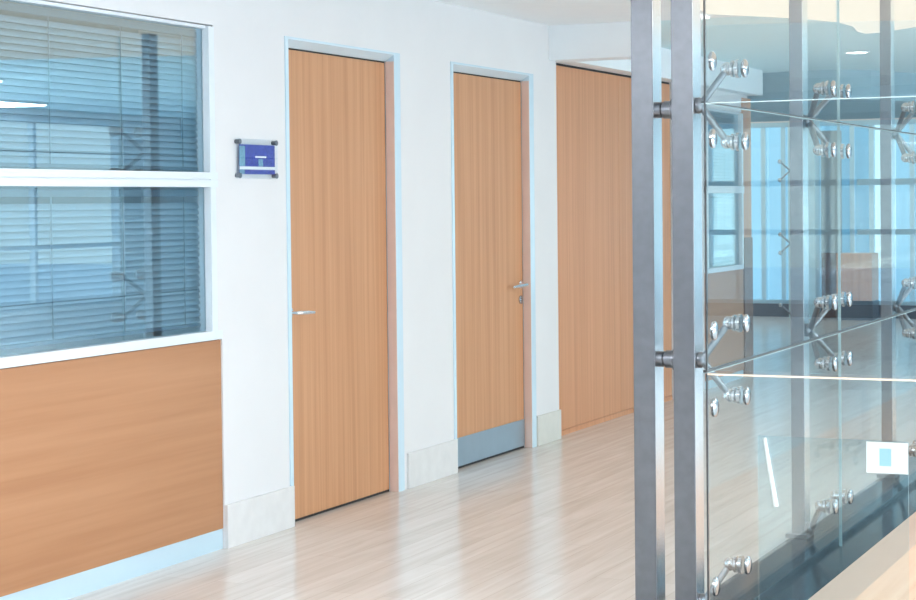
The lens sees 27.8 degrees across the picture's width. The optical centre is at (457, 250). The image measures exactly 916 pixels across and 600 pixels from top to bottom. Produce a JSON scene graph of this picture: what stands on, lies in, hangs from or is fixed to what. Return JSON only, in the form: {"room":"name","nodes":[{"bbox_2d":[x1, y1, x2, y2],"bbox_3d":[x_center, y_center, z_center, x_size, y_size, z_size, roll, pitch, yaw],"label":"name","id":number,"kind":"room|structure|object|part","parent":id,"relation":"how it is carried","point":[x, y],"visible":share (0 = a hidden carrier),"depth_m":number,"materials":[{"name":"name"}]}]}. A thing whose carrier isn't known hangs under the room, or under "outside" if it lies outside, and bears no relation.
{"room":"office corridor","nodes":[
{"label":"office corridor","id":0,"kind":"room"},
{"bbox_2d":[0,11,144,355],"bbox_3d":[-2.949,0.050,7.405,1.850,2.690,21.000,0,2,25],"label":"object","id":1,"kind":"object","parent":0,"point":[3,200],"depth_m":8.99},
{"bbox_2d":[0,0,746,548],"bbox_3d":[-1.934,0.052,6.924,0.395,2.690,20.970,0,2,25],"label":"wall","id":2,"kind":"structure","parent":0,"point":[249,71],"depth_m":9.42,"materials":[{"name":"paint"}]},
{"bbox_2d":[2,339,218,368],"bbox_3d":[-1.851,0.450,6.766,0.080,0.004,3.530,0,2,25],"label":"trim","id":3,"kind":"structure","parent":2,"relation":"attached to","point":[218,339],"depth_m":7.57,"materials":[{"name":"white paint"}]},
{"bbox_2d":[0,340,222,599],"bbox_3d":[-1.841,0.926,6.777,0.088,0.948,3.532,0,2,25],"label":"wall panel","id":4,"kind":"object","parent":2,"relation":"attached to","point":[111,464],"visible":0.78,"depth_m":7.57,"materials":[{"name":"brown wood"}]},
{"bbox_2d":[0,0,222,368],"bbox_3d":[-1.830,-0.253,6.736,0.066,1.404,3.532,0,2,25],"label":"window","id":5,"kind":"structure","parent":2,"relation":"in","point":[207,183],"depth_m":8.03,"materials":[{"name":"metal"}]},
{"bbox_2d":[0,2,197,170],"bbox_3d":[-1.878,-0.624,6.774,0.040,0.628,3.382,0,2,25],"label":"blind","id":6,"kind":"object","parent":5,"relation":"attached to","point":[16,157],"visible":1,"depth_m":7.60,"materials":[{"name":"white metal"}]},
{"bbox_3d":[-1.616,-0.636,7.312,0.002,0.598,0.006,0,2,25],"label":"ladder cord","id":7,"kind":"part","parent":6,"relation":"part of","materials":[{"name":"white fabric"}]},
{"bbox_3d":[-1.881,-0.923,6.766,0.040,0.030,3.382,0,2,25],"label":"head rail","id":8,"kind":"part","parent":6,"relation":"part of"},
{"bbox_3d":[-1.875,-0.318,6.782,0.028,0.016,3.382,0,2,25],"label":"rail","id":9,"kind":"part","parent":6,"relation":"part of","materials":[{"name":"metal"}]},
{"bbox_3d":[-1.412,-0.649,7.758,0.002,0.598,0.006,0,2,25],"label":"ladder cord","id":10,"kind":"part","parent":6,"relation":"part of","materials":[{"name":"white fabric"}]},
{"bbox_3d":[-1.219,-0.663,8.178,0.002,0.598,0.006,0,2,25],"label":"ladder cord","id":11,"kind":"part","parent":6,"relation":"part of","materials":[{"name":"white fabric"}]},
{"bbox_2d":[0,189,200,349],"bbox_3d":[-1.871,0.081,6.792,0.040,0.613,3.382,0,2,25],"label":"blind","id":12,"kind":"object","parent":5,"relation":"attached to","point":[54,304],"visible":1,"depth_m":7.61,"materials":[{"name":"white metal"}]},
{"bbox_3d":[-1.609,0.070,7.331,0.002,0.583,0.006,0,2,25],"label":"ladder cord","id":13,"kind":"part","parent":12,"relation":"part of","materials":[{"name":"fabric"}]},
{"bbox_3d":[-1.874,-0.210,6.785,0.040,0.030,3.382,0,2,25],"label":"head rail","id":14,"kind":"part","parent":12,"relation":"part of","materials":[{"name":"metal"}]},
{"bbox_3d":[-1.868,0.380,6.800,0.028,0.016,3.382,0,2,25],"label":"rail","id":15,"kind":"part","parent":12,"relation":"part of","materials":[{"name":"white metal"}]},
{"bbox_3d":[-1.405,0.056,7.776,0.002,0.583,0.006,0,2,25],"label":"ladder cord","id":16,"kind":"part","parent":12,"relation":"part of","materials":[{"name":"fabric"}]},
{"bbox_3d":[-1.212,0.043,8.197,0.002,0.583,0.006,0,2,25],"label":"ladder cord","id":17,"kind":"part","parent":12,"relation":"part of","materials":[{"name":"fabric"}]},
{"bbox_3d":[-1.850,-0.620,6.711,0.006,0.638,3.402,0,2,25],"label":"glass pane","id":18,"kind":"part","parent":5,"relation":"part of","materials":[{"name":"glass"}]},
{"bbox_3d":[-1.836,-0.268,6.723,0.066,0.066,3.504,0,2,25],"label":"rail","id":19,"kind":"part","parent":5,"relation":"part of","materials":[{"name":"metal"}]},
{"bbox_2d":[234,138,278,178],"bbox_3d":[-0.935,-0.425,8.597,0.026,0.185,0.370,0,2,25],"label":"door sign","id":20,"kind":"object","parent":2,"relation":"attached to","point":[253,159],"visible":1,"depth_m":8.59,"materials":[{"name":"plastic"}]},
{"bbox_2d":[225,486,294,548],"bbox_3d":[-0.939,1.243,8.656,0.056,0.198,0.610,0,2,25],"label":"baseboard","id":21,"kind":"structure","parent":2,"relation":"attached to","point":[253,518],"depth_m":8.62,"materials":[{"name":"stone"}]},
{"bbox_2d":[284,36,404,521],"bbox_3d":[-0.603,0.136,9.461,0.123,2.361,1.233,0,2,25],"label":"door","id":22,"kind":"structure","parent":2,"relation":"in","point":[343,112],"depth_m":9.51,"materials":[{"name":"wood"}]},
{"bbox_3d":[-0.761,0.301,9.044,0.063,0.052,0.190,0,2,25],"label":"handle","id":23,"kind":"part","parent":22,"relation":"part of","materials":[{"name":"metal"}]},
{"bbox_2d":[407,439,457,488],"bbox_3d":[-0.157,1.191,10.362,0.055,0.195,0.635,0,2,25],"label":"baseboard","id":24,"kind":"object","parent":2,"relation":"attached to","point":[435,462],"visible":0.88,"depth_m":10.33,"materials":[{"name":"stone"}]},
{"bbox_2d":[450,61,536,468],"bbox_3d":[0.185,0.083,11.181,0.123,2.361,1.238,0,2,25],"label":"door","id":25,"kind":"structure","parent":2,"relation":"in","point":[492,109],"depth_m":11.24,"materials":[{"name":"wood"}]},
{"bbox_3d":[0.195,1.164,11.204,0.002,0.167,1.075,0,2,25],"label":"kick plate","id":26,"kind":"part","parent":25,"relation":"part of","materials":[{"name":"silver metal"}]},
{"bbox_3d":[0.379,0.217,11.531,0.063,0.052,0.250,0,2,25],"label":"handle","id":27,"kind":"part","parent":25,"relation":"part of","materials":[{"name":"metal"}]},
{"bbox_2d":[537,410,560,445],"bbox_3d":[0.569,1.144,11.947,0.055,0.192,0.402,0,2,25],"label":"baseboard","id":28,"kind":"structure","parent":2,"relation":"attached to","point":[548,424],"depth_m":11.91,"materials":[{"name":"beige stone"}]},
{"bbox_2d":[703,108,743,273],"bbox_3d":[2.236,-0.502,15.627,0.066,1.354,1.092,0,2,25],"label":"window","id":29,"kind":"structure","parent":2,"relation":"in","point":[738,189],"depth_m":16.06,"materials":[{"name":"metal"}]},
{"bbox_2d":[708,193,733,264],"bbox_3d":[2.187,-0.185,15.647,0.040,0.600,0.950,0,2,25],"label":"blind","id":30,"kind":"object","parent":29,"relation":"attached to","point":[720,238],"visible":0.64,"depth_m":15.75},
{"bbox_3d":[2.093,-0.172,15.410,0.002,0.570,0.006,0,2,25],"label":"ladder cord","id":31,"kind":"part","parent":30,"relation":"part of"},
{"bbox_3d":[2.184,-0.469,15.640,0.040,0.030,0.950,0,2,25],"label":"head rail","id":32,"kind":"part","parent":30,"relation":"part of","materials":[{"name":"blue metal"}]},
{"bbox_3d":[2.190,0.107,15.655,0.028,0.016,0.950,0,2,25],"label":"rail","id":33,"kind":"part","parent":30,"relation":"part of","materials":[{"name":"blue metal"}]},
{"bbox_2d":[708,113,733,183],"bbox_3d":[2.180,-0.859,15.630,0.040,0.590,0.950,0,2,25],"label":"blind","id":34,"kind":"object","parent":29,"relation":"attached to","point":[725,162],"visible":0.44,"depth_m":15.74,"materials":[{"name":"white metal"}]},
{"bbox_3d":[2.183,-0.572,15.637,0.028,0.016,0.950,0,2,25],"label":"rail","id":35,"kind":"part","parent":34,"relation":"part of","materials":[{"name":"white metal"}]},
{"bbox_3d":[2.177,-1.139,15.622,0.040,0.030,0.950,0,2,25],"label":"head rail","id":36,"kind":"part","parent":34,"relation":"part of","materials":[{"name":"white metal"}]},
{"bbox_3d":[2.236,-0.515,15.627,0.066,0.060,1.092,0,2,25],"label":"rail","id":37,"kind":"part","parent":29,"relation":"part of","materials":[{"name":"metal"}]},
{"bbox_2d":[704,269,743,389],"bbox_3d":[2.223,0.648,15.651,0.085,0.955,1.100,0,2,25],"label":"wall panel","id":38,"kind":"object","parent":2,"relation":"attached to","point":[725,289],"visible":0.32,"depth_m":15.65,"materials":[{"name":"brown wood"}]},
{"bbox_2d":[741,98,753,376],"bbox_3d":[2.536,-0.114,16.265,0.039,2.440,0.260,0,2,25],"label":"end panel","id":39,"kind":"object","parent":2,"relation":"attached to","point":[748,239],"visible":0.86,"depth_m":16.26,"materials":[{"name":"brown wood"}]},
{"bbox_2d":[68,316,915,599],"bbox_3d":[-1.267,1.339,11.186,7.360,0.120,29.200,0,2,25],"label":"floor","id":40,"kind":"structure","parent":0,"point":[555,520],"depth_m":9.22,"materials":[{"name":"brown wood"}]},
{"bbox_2d":[556,63,671,435],"bbox_3d":[1.091,-0.034,13.265,0.112,2.467,2.520,0,2,25],"label":"wood wall panel","id":41,"kind":"object","parent":40,"relation":"on","point":[594,115],"visible":0.57,"depth_m":12.92,"materials":[{"name":"brown wood"}]},
{"bbox_3d":[0.638,-0.011,12.197,0.022,2.417,0.090,0,2,25],"label":"door panel","id":42,"kind":"part","parent":41,"relation":"part of","materials":[{"name":"brown wood"}]},
{"bbox_3d":[0.905,-0.029,12.781,0.022,2.417,1.186,0,2,25],"label":"door panel","id":43,"kind":"part","parent":41,"relation":"part of","materials":[{"name":"brown wood"}]},
{"bbox_3d":[1.399,-0.063,13.860,0.022,2.417,1.181,0,2,25],"label":"door panel","id":44,"kind":"part","parent":41,"relation":"part of","materials":[{"name":"brown wood"}]},
{"bbox_2d":[631,0,704,599],"bbox_3d":[0.782,0.025,6.905,0.290,2.688,0.160,0,2,25],"label":"steel post","id":45,"kind":"object","parent":40,"relation":"on","point":[648,109],"visible":1,"depth_m":6.88,"materials":[{"name":"silver metal"}]},
{"bbox_2d":[695,51,748,150],"bbox_3d":[0.905,-0.531,6.678,0.172,0.338,0.478,0,2,25],"label":"fitting","id":46,"kind":"object","parent":45,"relation":"attached to","point":[736,68],"visible":0.95,"depth_m":6.83,"materials":[{"name":"metal"}]},
{"bbox_3d":[0.946,-0.604,6.846,0.126,0.151,0.027,-1,2,-14],"label":"arm","id":47,"kind":"part","parent":46,"relation":"part of","materials":[{"name":"metal"}]},
{"bbox_3d":[0.947,-0.469,6.849,0.126,0.151,0.027,-1,2,-14],"label":"arm","id":48,"kind":"part","parent":46,"relation":"part of","materials":[{"name":"metal"}]},
{"bbox_2d":[697,314,750,416],"bbox_3d":[0.915,0.410,6.702,0.172,0.338,0.478,0,2,25],"label":"fitting","id":49,"kind":"object","parent":45,"relation":"attached to","point":[738,323],"visible":1,"depth_m":6.85,"materials":[{"name":"metal"}]},
{"bbox_3d":[0.957,0.472,6.874,0.126,0.151,0.027,-1,2,-14],"label":"arm","id":50,"kind":"part","parent":49,"relation":"part of","materials":[{"name":"metal"}]},
{"bbox_3d":[0.956,0.338,6.870,0.126,0.151,0.027,-1,2,-14],"label":"arm","id":51,"kind":"part","parent":49,"relation":"part of","materials":[{"name":"metal"}]},
{"bbox_2d":[699,555,751,599],"bbox_3d":[0.924,1.241,6.724,0.172,0.199,0.478,0,2,25],"label":"fitting","id":52,"kind":"object","parent":45,"relation":"attached to","point":[740,564],"visible":1,"depth_m":6.87,"materials":[{"name":"metal"}]},
{"bbox_3d":[0.965,1.239,6.894,0.126,0.151,0.027,-1,2,-14],"label":"arm","id":53,"kind":"part","parent":52,"relation":"part of","materials":[{"name":"metal"}]},
{"bbox_2d":[788,122,790,317],"bbox_3d":[4.359,-0.401,24.180,0.060,2.560,0.100,0,2,25],"label":"steel post","id":54,"kind":"object","parent":40,"relation":"on","point":[788,122],"visible":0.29,"depth_m":24.14,"materials":[{"name":"grey metal"}]},
{"bbox_2d":[778,232,789,254],"bbox_3d":[4.323,-0.088,24.103,0.300,0.300,0.102,0,2,25],"label":"fitting","id":55,"kind":"object","parent":54,"relation":"attached to","point":[780,234],"visible":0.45,"depth_m":24.13,"materials":[{"name":"metal"}]},
{"bbox_2d":[778,159,789,181],"bbox_3d":[4.313,-1.038,24.078,0.300,0.300,0.102,0,2,25],"label":"fitting","id":56,"kind":"object","parent":54,"relation":"attached to","point":[779,160],"visible":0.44,"depth_m":24.10,"materials":[{"name":"metal"}]},
{"bbox_2d":[778,303,790,314],"bbox_3d":[4.332,0.761,24.125,0.300,0.159,0.102,0,2,25],"label":"fitting","id":57,"kind":"object","parent":54,"relation":"attached to","point":[779,304],"visible":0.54,"depth_m":24.15,"materials":[{"name":"metal"}]},
{"bbox_2d":[821,130,841,317],"bbox_3d":[4.845,-0.336,23.993,0.260,2.430,0.060,0,2,25],"label":"column","id":58,"kind":"structure","parent":40,"relation":"on","point":[829,201],"depth_m":23.97,"materials":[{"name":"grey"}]},
{"bbox_2d":[808,120,820,318],"bbox_3d":[4.556,-0.464,24.033,0.240,2.690,0.300,0,2,25],"label":"trim","id":59,"kind":"structure","parent":58,"relation":"attached to","point":[814,201],"depth_m":23.88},
{"bbox_2d":[753,303,915,318],"bbox_3d":[7.802,0.792,22.887,13.900,0.170,0.150,0,2,25],"label":"baseboard","id":60,"kind":"structure","parent":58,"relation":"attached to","point":[759,309],"depth_m":24.45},
{"bbox_2d":[836,253,878,320],"bbox_3d":[5.119,0.459,23.694,0.450,0.850,0.400,0,2,25],"label":"reception desk","id":61,"kind":"object","parent":40,"relation":"on","point":[859,271],"depth_m":23.51,"materials":[{"name":"brown wood"}]},
{"bbox_2d":[837,299,878,320],"bbox_3d":[5.128,0.759,23.715,0.450,0.250,0.370,0,2,25],"label":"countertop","id":62,"kind":"structure","parent":61,"relation":"on","point":[859,310],"depth_m":23.54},
{"bbox_2d":[549,21,762,95],"bbox_3d":[1.725,-1.408,14.082,1.060,0.221,4.830,0,2,25],"label":"wall","id":63,"kind":"structure","parent":0,"point":[606,47],"depth_m":11.93,"materials":[{"name":"paint"}]},
{"bbox_2d":[435,0,915,72],"bbox_3d":[1.812,-1.455,9.689,14.200,0.100,29.200,0,2,25],"label":"ceiling","id":64,"kind":"structure","parent":0,"point":[763,42],"depth_m":12.74,"materials":[{"name":"paint"}]},
{"bbox_2d":[700,0,915,33],"bbox_3d":[3.890,-1.400,8.942,6.200,0.013,5.770,0,2,25],"label":"ceiling panel","id":65,"kind":"object","parent":64,"relation":"attached to","point":[863,15],"visible":0.79,"depth_m":11.03,"materials":[{"name":"white paint"}]},
{"bbox_2d":[844,51,869,53],"bbox_3d":[3.099,-1.537,14.368,0.200,0.008,0.200,0,2,25],"label":"recessed light","id":66,"kind":"object","parent":64,"relation":"in","point":[848,52],"visible":1,"depth_m":14.35,"materials":[{"name":"metal"}]},
{"bbox_2d":[747,70,915,121],"bbox_3d":[5.371,-1.522,17.695,13.800,0.259,4.280,0,2,25],"label":"wall","id":67,"kind":"structure","parent":0,"point":[863,83],"depth_m":16.70,"materials":[{"name":"paint"}]},
{"bbox_2d":[751,117,915,122],"bbox_3d":[7.897,-1.748,22.847,14.100,0.130,0.200,0,2,25],"label":"wall","id":68,"kind":"structure","parent":0,"point":[912,117],"depth_m":24.06,"materials":[{"name":"paint"}]},
{"bbox_2d":[751,119,915,304],"bbox_3d":[7.790,-0.487,22.858,13.900,2.390,0.120,0,2,25],"label":"window","id":69,"kind":"structure","parent":68,"relation":"in","point":[871,181],"depth_m":24.05,"materials":[{"name":"grey metal"}]},
{"bbox_2d":[854,544,915,599],"bbox_3d":[2.896,1.345,9.279,0.720,0.120,29.200,0,2,25],"label":"floor","id":70,"kind":"structure","parent":0,"point":[898,582],"depth_m":7.47,"materials":[{"name":"brown wood"}]},
{"bbox_3d":[5.760,1.350,7.966,5.580,0.120,29.200,0,2,25],"label":"floor","id":71,"kind":"structure","parent":0,"visible":0},
{"bbox_2d":[703,0,915,599],"bbox_3d":[1.757,0.053,5.964,1.988,2.660,0.013,0,2,25],"label":"glass wall","id":72,"kind":"structure","parent":71,"relation":"on","point":[707,374],"depth_m":6.36,"materials":[{"name":"glass"}]},
{"bbox_2d":[758,435,907,506],"bbox_3d":[1.298,1.014,6.413,0.524,0.725,0.041,0,2,25],"label":"sign","id":73,"kind":"object","parent":72,"relation":"attached to","point":[889,457],"visible":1,"depth_m":6.33,"materials":[{"name":"plastic"}]},
{"bbox_2d":[879,448,890,465],"bbox_3d":[1.460,0.708,6.322,0.040,0.060,0.001,0,2,25],"label":"picture","id":74,"kind":"object","parent":73,"relation":"attached to","point":[884,453],"depth_m":6.32},
{"bbox_2d":[761,484,915,599],"bbox_3d":[2.324,1.345,9.541,0.540,0.120,29.200,0,2,25],"label":"trim","id":75,"kind":"structure","parent":72,"relation":"attached to","point":[808,581],"depth_m":8.13,"materials":[{"name":"metal"}]},
{"bbox_2d":[701,0,915,545],"bbox_3d":[1.675,-0.004,8.193,0.013,2.660,3.958,0,2,25],"label":"glass wall","id":76,"kind":"structure","parent":75,"relation":"on","point":[838,332],"depth_m":8.24,"materials":[{"name":"glass"}]},
{"bbox_2d":[710,456,915,599],"bbox_3d":[2.406,1.256,10.106,0.200,0.025,7.900,0,2,25],"label":"trim","id":77,"kind":"structure","parent":76,"relation":"attached to","point":[770,571],"depth_m":8.20,"materials":[{"name":"metal"}]},
{"bbox_2d":[786,0,813,538],"bbox_3d":[1.538,-0.034,8.362,0.100,2.663,0.130,0,2,25],"label":"steel post","id":78,"kind":"object","parent":77,"relation":"on","point":[798,43],"visible":1,"depth_m":8.32,"materials":[{"name":"silver metal"}]},
{"bbox_3d":[1.552,1.288,8.396,0.100,0.020,0.130,0,2,25],"label":"plate","id":79,"kind":"part","parent":78,"relation":"part of","materials":[{"name":"metal"}]},
{"bbox_2d":[805,80,851,158],"bbox_3d":[1.640,-0.581,8.281,0.172,0.338,0.358,0,2,25],"label":"fitting","id":80,"kind":"object","parent":78,"relation":"attached to","point":[826,148],"visible":0.84,"depth_m":8.23,"materials":[{"name":"metal"}]},
{"bbox_3d":[1.585,-0.511,8.240,0.027,0.154,0.199,-1,2,-2],"label":"arm","id":81,"kind":"part","parent":80,"relation":"part of","materials":[{"name":"metal"}]},
{"bbox_3d":[1.583,-0.648,8.236,0.027,0.154,0.199,-1,2,-2],"label":"arm","id":82,"kind":"part","parent":80,"relation":"part of","materials":[{"name":"metal"}]},
{"bbox_3d":[1.643,-0.515,8.368,0.173,0.153,0.027,-2,2,-34],"label":"arm","id":83,"kind":"part","parent":80,"relation":"part of","materials":[{"name":"metal"}]},
{"bbox_3d":[1.642,-0.651,8.364,0.173,0.153,0.027,-2,2,-34],"label":"arm","id":84,"kind":"part","parent":80,"relation":"part of","materials":[{"name":"metal"}]},
{"bbox_2d":[806,292,852,371],"bbox_3d":[1.650,0.360,8.306,0.172,0.338,0.358,0,2,25],"label":"fitting","id":85,"kind":"object","parent":78,"relation":"attached to","point":[826,303],"visible":0.99,"depth_m":8.26,"materials":[{"name":"metal"}]},
{"bbox_3d":[1.593,0.294,8.261,0.027,0.154,0.199,-1,2,-2],"label":"arm","id":86,"kind":"part","parent":85,"relation":"part of","materials":[{"name":"metal"}]},
{"bbox_3d":[1.595,0.430,8.265,0.027,0.154,0.199,-1,2,-2],"label":"arm","id":87,"kind":"part","parent":85,"relation":"part of","materials":[{"name":"metal"}]},
{"bbox_3d":[1.652,0.290,8.389,0.173,0.153,0.027,-2,2,-34],"label":"arm","id":88,"kind":"part","parent":85,"relation":"part of","materials":[{"name":"metal"}]},
{"bbox_3d":[1.653,0.426,8.393,0.173,0.153,0.027,-2,2,-34],"label":"arm","id":89,"kind":"part","parent":85,"relation":"part of","materials":[{"name":"metal"}]},
{"bbox_2d":[807,489,853,534],"bbox_3d":[1.659,1.192,8.328,0.172,0.199,0.358,0,2,25],"label":"fitting","id":90,"kind":"object","parent":78,"relation":"attached to","point":[822,507],"visible":0.94,"depth_m":8.31,"materials":[{"name":"metal"}]},
{"bbox_3d":[1.603,1.194,8.285,0.027,0.154,0.199,-1,2,-2],"label":"arm","id":91,"kind":"part","parent":90,"relation":"part of","materials":[{"name":"metal"}]},
{"bbox_3d":[1.661,1.191,8.413,0.173,0.153,0.027,-2,2,-34],"label":"arm","id":92,"kind":"part","parent":90,"relation":"part of","materials":[{"name":"metal"}]},
{"bbox_2d":[876,0,899,478],"bbox_3d":[2.350,-0.088,10.134,0.100,2.663,0.130,0,2,25],"label":"steel post","id":93,"kind":"object","parent":77,"relation":"on","point":[887,48],"visible":0.84,"depth_m":10.09,"materials":[{"name":"grey metal"}]},
{"bbox_3d":[2.364,1.233,10.168,0.100,0.020,0.130,0,2,25],"label":"plate","id":94,"kind":"part","parent":93,"relation":"part of","materials":[{"name":"metal"}]},
{"bbox_2d":[893,276,915,339],"bbox_3d":[2.462,0.305,10.078,0.172,0.338,0.358,0,2,25],"label":"fitting","id":95,"kind":"object","parent":93,"relation":"attached to","point":[910,283],"visible":1,"depth_m":9.99,"materials":[{"name":"metal"}]},
{"bbox_3d":[2.407,0.376,10.037,0.027,0.154,0.199,-1,2,-2],"label":"arm","id":96,"kind":"part","parent":95,"relation":"part of","materials":[{"name":"metal"}]},
{"bbox_3d":[2.405,0.239,10.033,0.027,0.154,0.199,-1,2,-2],"label":"arm","id":97,"kind":"part","parent":95,"relation":"part of","materials":[{"name":"metal"}]},
{"bbox_3d":[2.464,0.235,10.161,0.173,0.153,0.027,-2,2,-34],"label":"arm","id":98,"kind":"part","parent":95,"relation":"part of","materials":[{"name":"metal"}]},
{"bbox_3d":[2.465,0.371,10.165,0.173,0.153,0.027,-2,2,-34],"label":"arm","id":99,"kind":"part","parent":95,"relation":"part of","materials":[{"name":"metal"}]},
{"bbox_2d":[893,101,915,163],"bbox_3d":[2.452,-0.636,10.053,0.172,0.338,0.358,0,2,25],"label":"fitting","id":100,"kind":"object","parent":93,"relation":"attached to","point":[909,157],"visible":0.88,"depth_m":9.97,"materials":[{"name":"metal"}]},
{"bbox_3d":[2.397,-0.566,10.012,0.027,0.154,0.199,-1,2,-2],"label":"arm","id":101,"kind":"part","parent":100,"relation":"part of","materials":[{"name":"metal"}]},
{"bbox_3d":[2.395,-0.703,10.008,0.027,0.154,0.199,-1,2,-2],"label":"arm","id":102,"kind":"part","parent":100,"relation":"part of","materials":[{"name":"metal"}]},
{"bbox_3d":[2.455,-0.570,10.140,0.173,0.153,0.027,-2,2,-34],"label":"arm","id":103,"kind":"part","parent":100,"relation":"part of","materials":[{"name":"metal"}]},
{"bbox_3d":[2.454,-0.706,10.136,0.173,0.153,0.027,-2,2,-34],"label":"arm","id":104,"kind":"part","parent":100,"relation":"part of","materials":[{"name":"metal"}]},
{"bbox_2d":[896,439,915,474],"bbox_3d":[2.471,1.137,10.100,0.172,0.199,0.358,0,2,25],"label":"fitting","id":105,"kind":"object","parent":93,"relation":"attached to","point":[911,449],"visible":0.29,"depth_m":9.93,"materials":[{"name":"metal"}]},
{"bbox_2d":[808,512,915,599],"bbox_3d":[0.412,1.486,4.919,0.165,0.120,19.200,0,2,25],"label":"trim","id":106,"kind":"structure","parent":72,"relation":"attached to","point":[856,578],"depth_m":7.84,"materials":[{"name":"white wood"}]},
{"label":"outside","id":107,"kind":"structure","parent":0,"visible":0},
{"bbox_2d":[879,268,895,300],"bbox_3d":[22.096,3.826,23.006,150.000,0.200,180.000,0,2,25],"label":"ground","id":108,"kind":"structure","parent":107,"point":[879,268],"depth_m":100.52,"materials":[{"name":"blue"}]},
{"bbox_2d":[751,125,868,299],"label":"window","id":109,"kind":"structure","parent":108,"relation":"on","point":[773,134],"depth_m":53.88,"materials":[{"name":"blue glass"}]},
{"bbox_2d":[895,124,915,300],"bbox_3d":[25.849,-2.081,61.786,19.500,9.500,14.060,0,2,25],"label":"office building","id":110,"kind":"structure","parent":108,"relation":"on","point":[902,168],"depth_m":59.44,"materials":[{"name":"glass"}]}
]}

